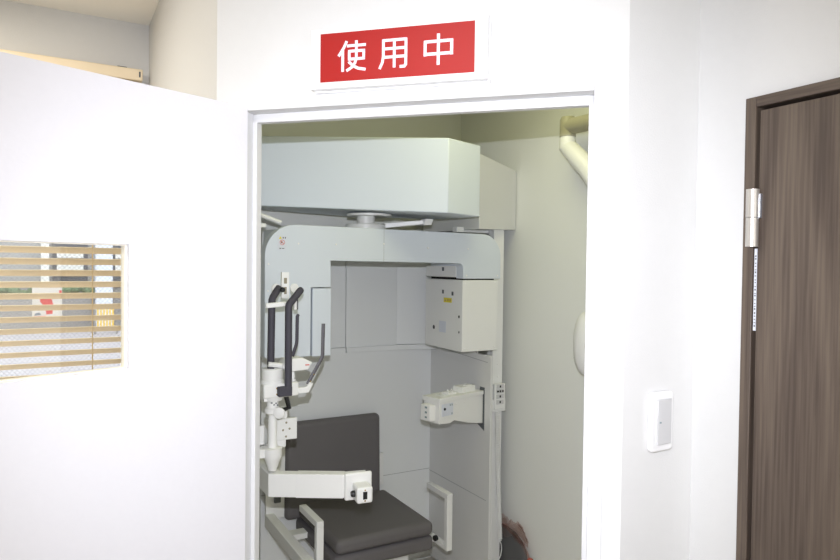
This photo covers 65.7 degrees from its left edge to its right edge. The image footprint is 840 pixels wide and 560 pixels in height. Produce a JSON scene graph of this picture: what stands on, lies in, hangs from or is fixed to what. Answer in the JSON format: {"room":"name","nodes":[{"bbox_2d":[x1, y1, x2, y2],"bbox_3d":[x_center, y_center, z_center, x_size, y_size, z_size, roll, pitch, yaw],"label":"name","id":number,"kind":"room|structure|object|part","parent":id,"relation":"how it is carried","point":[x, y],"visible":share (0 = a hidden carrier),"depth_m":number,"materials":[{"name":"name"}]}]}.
{"room":"dental clinic corridor","nodes":[
{"label":"dental clinic corridor","id":0,"kind":"room"},
{"bbox_2d":[0,0,148,84],"bbox_3d":[-2.465,0.224,2.188,3.063,2.640,0.150,0,1,-29],"label":"wall","id":1,"kind":"structure","parent":0,"point":[26,28],"depth_m":2.66,"materials":[{"name":"white paint"}]},
{"bbox_2d":[0,49,142,379],"bbox_3d":[-1.862,-0.149,2.389,1.551,1.481,0.070,0,1,-29],"label":"blind","id":2,"kind":"object","parent":1,"relation":"attached to","point":[131,74],"visible":0.25,"depth_m":2.62,"materials":[{"name":"beige wood"}]},
{"bbox_3d":[-1.349,-0.140,2.678,0.002,1.392,0.049,0,1,-29],"label":"ladder cord","id":3,"kind":"part","parent":2,"relation":"part of","materials":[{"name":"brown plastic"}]},
{"bbox_3d":[-1.912,-0.087,2.502,1.435,1.420,0.060,0,1,-29],"label":"window","id":4,"kind":"structure","parent":1,"relation":"in","visible":0},
{"bbox_2d":[32,288,61,316],"bbox_3d":[-1.551,0.095,2.705,0.109,0.130,0.002,0,1,-29],"label":"poster","id":5,"kind":"object","parent":4,"relation":"attached to","point":[34,290],"visible":0.54,"depth_m":2.70,"materials":[{"name":"white paper"}]},
{"bbox_2d":[7,0,158,25],"bbox_3d":[-0.467,-1.080,0.215,4.800,0.100,5.487,0,1,-29],"label":"ceiling","id":6,"kind":"structure","parent":0,"point":[133,11],"depth_m":2.60,"materials":[{"name":"white paint"}]},
{"bbox_2d":[149,0,216,99],"bbox_3d":[-0.806,0.241,2.264,0.100,2.640,1.354,0,1,-29],"label":"wall","id":7,"kind":"structure","parent":0,"point":[182,33],"depth_m":2.03,"materials":[{"name":"white paint"}]},
{"bbox_2d":[261,114,460,559],"bbox_3d":[-0.432,0.222,3.367,1.637,2.640,0.100,0,1,-29],"label":"wall","id":8,"kind":"structure","parent":0,"point":[436,126],"depth_m":3.35,"materials":[{"name":"white paint"}]},
{"bbox_2d":[217,0,629,559],"bbox_3d":[-0.036,0.266,1.559,0.995,2.640,0.060,1,1,15],"label":"wall","id":9,"kind":"structure","parent":0,"point":[264,46],"depth_m":1.43,"materials":[{"name":"white paint"}]},
{"bbox_2d":[0,52,247,559],"bbox_3d":[-0.737,0.576,1.307,0.034,1.999,0.880,2,2,41],"label":"door","id":10,"kind":"structure","parent":9,"relation":"in","point":[143,458],"depth_m":1.41,"materials":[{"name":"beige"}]},
{"bbox_2d":[311,14,491,93],"bbox_3d":[-0.049,-0.516,1.497,0.424,0.146,0.038,1,1,15],"label":"illuminated sign","id":11,"kind":"object","parent":9,"relation":"attached to","point":[450,51],"visible":1,"depth_m":1.48,"materials":[{"name":"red plastic"}]},
{"bbox_3d":[-0.057,-0.518,1.481,0.368,0.113,0.001,1,1,15],"label":"panel","id":12,"kind":"part","parent":11,"relation":"part of","materials":[{"name":"red plastic"}]},
{"bbox_2d":[227,75,608,559],"bbox_3d":[-0.043,0.571,1.563,0.920,2.030,0.072,1,1,15],"label":"door frame","id":13,"kind":"structure","parent":9,"relation":"attached to","point":[592,92],"depth_m":1.48,"materials":[{"name":"white metal"}]},
{"bbox_2d":[418,556,435,559],"bbox_3d":[-0.499,1.659,0.275,4.800,0.100,5.487,0,1,-29],"label":"floor","id":14,"kind":"structure","parent":0,"point":[431,557],"depth_m":3.60,"materials":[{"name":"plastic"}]},
{"bbox_2d":[265,413,452,559],"bbox_3d":[-0.272,1.118,2.960,0.713,0.869,0.644,0,1,-29],"label":"chair","id":15,"kind":"object","parent":14,"relation":"on","point":[383,528],"visible":0.9,"depth_m":3.01,"materials":[{"name":"grey leather"}]},
{"bbox_3d":[-0.557,1.132,2.783,0.042,0.058,0.615,0,1,-29],"label":"rail","id":16,"kind":"part","parent":15,"relation":"part of","materials":[{"name":"white"}]},
{"bbox_3d":[-0.417,1.094,2.717,0.112,0.260,0.212,0,1,-29],"label":"armrest","id":17,"kind":"part","parent":15,"relation":"part of","materials":[{"name":"white plastic"}]},
{"bbox_3d":[-0.426,0.908,3.204,0.500,0.464,0.059,0,1,-29],"label":"backrest","id":18,"kind":"part","parent":15,"relation":"part of","materials":[{"name":"black leather"}]},
{"bbox_3d":[-0.268,1.173,3.013,0.478,0.067,0.501,0,1,-29],"label":"seat","id":19,"kind":"part","parent":15,"relation":"part of","materials":[{"name":"grey leather"}]},
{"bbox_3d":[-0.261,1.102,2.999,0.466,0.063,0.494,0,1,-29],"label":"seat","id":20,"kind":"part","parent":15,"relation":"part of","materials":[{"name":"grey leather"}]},
{"bbox_3d":[-0.277,1.236,3.010,0.320,0.060,0.350,0,1,-29],"label":"seat frame","id":21,"kind":"part","parent":15,"relation":"part of","materials":[{"name":"white"}]},
{"bbox_3d":[0.059,1.093,3.002,0.096,0.260,0.188,0,1,-29],"label":"armrest","id":22,"kind":"part","parent":15,"relation":"part of","materials":[{"name":"white plastic"}]},
{"bbox_2d":[259,136,515,559],"bbox_3d":[-0.115,0.472,2.842,1.394,2.170,1.085,0,1,-29],"label":"machine","id":23,"kind":"object","parent":14,"relation":"on","point":[364,316],"visible":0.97,"depth_m":3.05,"materials":[{"name":"white paint"}]},
{"bbox_3d":[-0.511,0.405,2.251,0.070,0.020,0.068,0,1,-29],"label":"plate","id":24,"kind":"part","parent":23,"relation":"part of","materials":[{"name":"white plastic"}]},
{"bbox_2d":[260,367,283,384],"bbox_3d":[-0.511,0.330,2.249,0.080,0.052,0.080,0,1,-29],"label":"machine part","id":25,"kind":"object","parent":23,"relation":"on","point":[269,375],"depth_m":2.22,"materials":[{"name":"white plastic"}]},
{"bbox_3d":[-0.506,0.174,2.264,0.027,0.312,0.071,1,1,18],"label":"handle","id":26,"kind":"part","parent":23,"relation":"part of","materials":[{"name":"grey plastic"}]},
{"bbox_3d":[-0.514,0.478,2.331,0.071,0.039,0.040,0,1,-29],"label":"plate arm","id":27,"kind":"part","parent":23,"relation":"part of","materials":[{"name":"white plastic"}]},
{"bbox_3d":[-0.483,0.456,2.228,0.039,0.039,0.011,1,1,-4],"label":"knob","id":28,"kind":"part","parent":23,"relation":"part of","materials":[{"name":"white plastic"}]},
{"bbox_3d":[-0.507,0.583,2.333,0.046,0.032,0.030,0,1,-29],"label":"plate arm","id":29,"kind":"part","parent":23,"relation":"part of","materials":[{"name":"white plastic"}]},
{"bbox_3d":[-0.476,0.019,2.290,0.027,0.092,0.011,0,1,-29],"label":"slotted plate","id":30,"kind":"part","parent":23,"relation":"part of","materials":[{"name":"white plastic"}]},
{"bbox_3d":[-0.482,0.534,2.332,0.080,0.076,0.017,0,1,-29],"label":"mounting plate","id":31,"kind":"part","parent":23,"relation":"part of","materials":[{"name":"white plastic"}]},
{"bbox_3d":[-0.438,0.211,2.241,0.030,0.365,0.085,2,2,39],"label":"handle","id":32,"kind":"part","parent":23,"relation":"part of","materials":[{"name":"grey plastic"}]},
{"bbox_3d":[-0.448,0.330,2.285,0.022,0.060,0.022,0,1,-29],"label":"stem","id":33,"kind":"part","parent":23,"relation":"part of","materials":[{"name":"white plastic"}]},
{"bbox_2d":[290,284,298,292],"bbox_3d":[-0.443,0.029,2.292,0.006,0.033,0.033,2,2,44],"label":"washer","id":34,"kind":"object","parent":23,"relation":"in","point":[293,287],"depth_m":2.29,"materials":[{"name":"white plastic"}]},
{"bbox_3d":[-0.436,0.193,2.271,0.011,0.149,0.035,2,2,37],"label":"temple rod","id":35,"kind":"part","parent":23,"relation":"part of","materials":[{"name":"grey plastic"}]},
{"bbox_3d":[-0.567,0.042,3.183,0.428,0.596,0.024,0,1,-29],"label":"panel","id":36,"kind":"part","parent":23,"relation":"part of","materials":[{"name":"white plastic"}]},
{"bbox_3d":[-0.516,0.705,2.378,0.659,0.081,0.236,2,2,35],"label":"positioner arm","id":37,"kind":"part","parent":23,"relation":"part of","materials":[{"name":"white plastic"}]},
{"bbox_3d":[-0.370,0.263,2.304,0.070,0.216,0.009,0,1,-29],"label":"temple rod","id":38,"kind":"part","parent":23,"relation":"part of","materials":[{"name":"grey"}]},
{"bbox_3d":[-0.415,0.172,2.679,0.081,0.278,0.057,0,1,-29],"label":"panel","id":39,"kind":"part","parent":23,"relation":"part of","materials":[{"name":"white paint"}]},
{"bbox_3d":[-0.352,0.917,3.326,0.940,1.152,0.030,0,1,-29],"label":"panel","id":40,"kind":"part","parent":23,"relation":"part of","materials":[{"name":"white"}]},
{"bbox_3d":[-0.228,0.726,2.205,0.013,0.022,0.022,0,1,-21],"label":"knob","id":41,"kind":"part","parent":23,"relation":"part of","materials":[{"name":"black plastic"}]},
{"bbox_3d":[-0.214,0.712,2.251,0.096,0.094,0.016,0,1,-21],"label":"plate","id":42,"kind":"part","parent":23,"relation":"part of","materials":[{"name":"white plastic"}]},
{"bbox_3d":[-0.253,0.054,3.358,0.288,0.621,0.030,0,1,-29],"label":"panel","id":43,"kind":"part","parent":23,"relation":"part of","materials":[{"name":"white plastic"}]},
{"bbox_3d":[-0.057,-0.252,2.913,0.230,0.044,0.049,1,1,-5],"label":"lever","id":44,"kind":"part","parent":23,"relation":"part of","materials":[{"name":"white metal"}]},
{"bbox_3d":[-0.022,0.041,3.456,0.210,0.594,0.085,0,1,-29],"label":"panel","id":45,"kind":"part","parent":23,"relation":"part of","materials":[{"name":"white plastic"}]},
{"bbox_3d":[0.123,0.583,2.923,0.072,0.054,0.004,-1,2,-44],"label":"recess plate","id":46,"kind":"part","parent":23,"relation":"part of","materials":[{"name":"white plastic"}]},
{"bbox_3d":[0.157,0.536,3.030,0.302,0.020,0.112,-1,2,-44],"label":"lid","id":47,"kind":"part","parent":23,"relation":"part of","materials":[{"name":"white plastic"}]},
{"bbox_3d":[0.158,0.611,3.030,0.300,0.145,0.100,-1,2,-44],"label":"sensor arm","id":48,"kind":"part","parent":23,"relation":"part of","materials":[{"name":"white plastic"}]},
{"bbox_3d":[0.197,0.744,3.296,0.013,1.513,0.554,0,1,-29],"label":"panel","id":49,"kind":"part","parent":23,"relation":"part of","materials":[{"name":"white plastic"}]},
{"bbox_3d":[0.279,-0.242,3.176,0.259,0.025,0.038,0,1,-29],"label":"rail","id":50,"kind":"part","parent":23,"relation":"part of","materials":[{"name":"white metal"}]},
{"bbox_3d":[0.364,0.650,3.199,0.060,1.809,0.046,0,1,-29],"label":"post","id":51,"kind":"part","parent":23,"relation":"part of","materials":[{"name":"white metal"}]},
{"bbox_3d":[0.380,0.572,3.165,0.084,0.136,0.025,0,1,-29],"label":"switch panel","id":52,"kind":"part","parent":23,"relation":"part of","materials":[{"name":"white plastic"}]},
{"bbox_3d":[0.380,1.009,3.171,0.057,0.745,0.025,0,1,-20],"label":"coiled cord","id":53,"kind":"part","parent":23,"relation":"part of","materials":[{"name":"white plastic"}]},
{"bbox_2d":[499,524,532,559],"bbox_3d":[0.427,1.364,3.241,0.054,0.382,0.429,0,1,-29],"label":"bag","id":54,"kind":"object","parent":14,"relation":"on","point":[513,548],"visible":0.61,"depth_m":3.17,"materials":[{"name":"grey"}]},
{"bbox_2d":[461,107,588,559],"bbox_3d":[0.776,0.248,2.792,0.100,2.640,2.092,0,1,-29],"label":"wall","id":55,"kind":"structure","parent":0,"point":[544,273],"depth_m":3.05,"materials":[{"name":"white paint"}]},
{"bbox_2d":[559,114,588,374],"bbox_3d":[0.738,-0.174,2.582,0.173,1.147,0.496,0,1,-29],"label":"wall-mounted x-ray unit","id":56,"kind":"object","parent":55,"relation":"attached to","point":[573,152],"visible":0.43,"depth_m":2.66,"materials":[{"name":"beige plastic"}]},
{"bbox_3d":[0.705,-0.379,2.606,0.084,0.421,0.395,0,1,-27],"label":"arm","id":57,"kind":"part","parent":56,"relation":"part of","materials":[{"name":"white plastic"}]},
{"bbox_3d":[0.737,-0.643,2.602,0.071,0.086,0.439,0,2,-37],"label":"extension arm","id":58,"kind":"part","parent":56,"relation":"part of","materials":[{"name":"beige plastic"}]},
{"bbox_2d":[620,0,700,559],"bbox_3d":[0.811,0.273,1.667,0.948,2.640,0.100,0,1,-29],"label":"wall","id":59,"kind":"structure","parent":0,"point":[664,37],"depth_m":1.44,"materials":[{"name":"white paint"}]},
{"bbox_2d":[647,390,672,451],"bbox_3d":[0.536,0.314,1.444,0.071,0.132,0.020,0,1,-29],"label":"light switch","id":60,"kind":"object","parent":59,"relation":"attached to","point":[660,403],"visible":1,"depth_m":1.43,"materials":[{"name":"white plastic"}]},
{"bbox_2d":[689,0,839,559],"bbox_3d":[1.462,0.314,0.143,0.100,2.640,3.195,0,1,-29],"label":"wall","id":61,"kind":"structure","parent":0,"point":[749,48],"depth_m":1.43,"materials":[{"name":"white paint"}]},
{"bbox_2d":[736,77,839,559],"bbox_3d":[0.944,0.617,1.050,0.114,1.982,0.872,0,1,-29],"label":"door frame","id":62,"kind":"structure","parent":61,"relation":"attached to","point":[754,105],"depth_m":1.38,"materials":[{"name":"brown wood"}]},
{"bbox_2d":[745,94,839,559],"bbox_3d":[0.896,0.629,1.040,0.056,1.946,0.820,0,1,-29],"label":"door","id":63,"kind":"structure","parent":61,"relation":"in","point":[793,216],"depth_m":1.29,"materials":[{"name":"brown wood"}]},
{"label":"outside","id":64,"kind":"structure","parent":0,"visible":0},
{"bbox_2d":[0,331,120,376],"bbox_3d":[-15.027,1.174,16.414,50.000,0.130,36.700,0,1,-29],"label":"street","id":65,"kind":"structure","parent":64,"point":[17,337],"depth_m":11.69,"materials":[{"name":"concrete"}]},
{"bbox_2d":[0,287,94,292],"bbox_3d":[-12.110,0.402,14.508,9.474,0.694,0.472,0,1,-29],"label":"hedge","id":66,"kind":"object","parent":65,"relation":"on","point":[67,289],"visible":0.14,"depth_m":16.15,"materials":[{"name":"green plant"}]},
{"bbox_2d":[0,242,120,292],"bbox_3d":[-13.626,-1.420,17.995,22.000,5.020,7.200,0,1,-29],"label":"building","id":67,"kind":"structure","parent":65,"relation":"on","point":[2,254],"depth_m":16.50,"materials":[{"name":"white"}]},
{"bbox_3d":[-8.977,-0.448,16.684,0.600,0.700,0.035,0,1,-29],"label":"panel","id":68,"kind":"part","parent":67,"relation":"part of","materials":[{"name":"white"}]},
{"bbox_3d":[-7.976,-0.448,17.251,0.200,0.700,0.035,0,1,-29],"label":"panel","id":69,"kind":"part","parent":67,"relation":"part of","materials":[{"name":"white"}]},
{"bbox_2d":[0,298,120,328],"bbox_3d":[-13.275,0.812,13.316,18.000,0.770,0.200,0,1,-29],"label":"wall","id":70,"kind":"structure","parent":65,"relation":"on","point":[115,300],"depth_m":15.68,"materials":[{"name":"paint"}]},
{"bbox_2d":[95,245,112,325],"bbox_3d":[-7.769,-0.908,15.979,0.370,4.220,0.300,0,1,-29],"label":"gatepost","id":71,"kind":"object","parent":65,"relation":"on","point":[97,256],"visible":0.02,"depth_m":15.87,"materials":[{"name":"white"}]},
{"bbox_2d":[94,309,117,334],"bbox_3d":[-7.165,0.924,14.832,0.490,0.620,0.080,0,1,-29],"label":"barrier","id":72,"kind":"object","parent":65,"relation":"on","point":[97,309],"visible":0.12,"depth_m":14.80,"materials":[{"name":"metal"}]}
]}

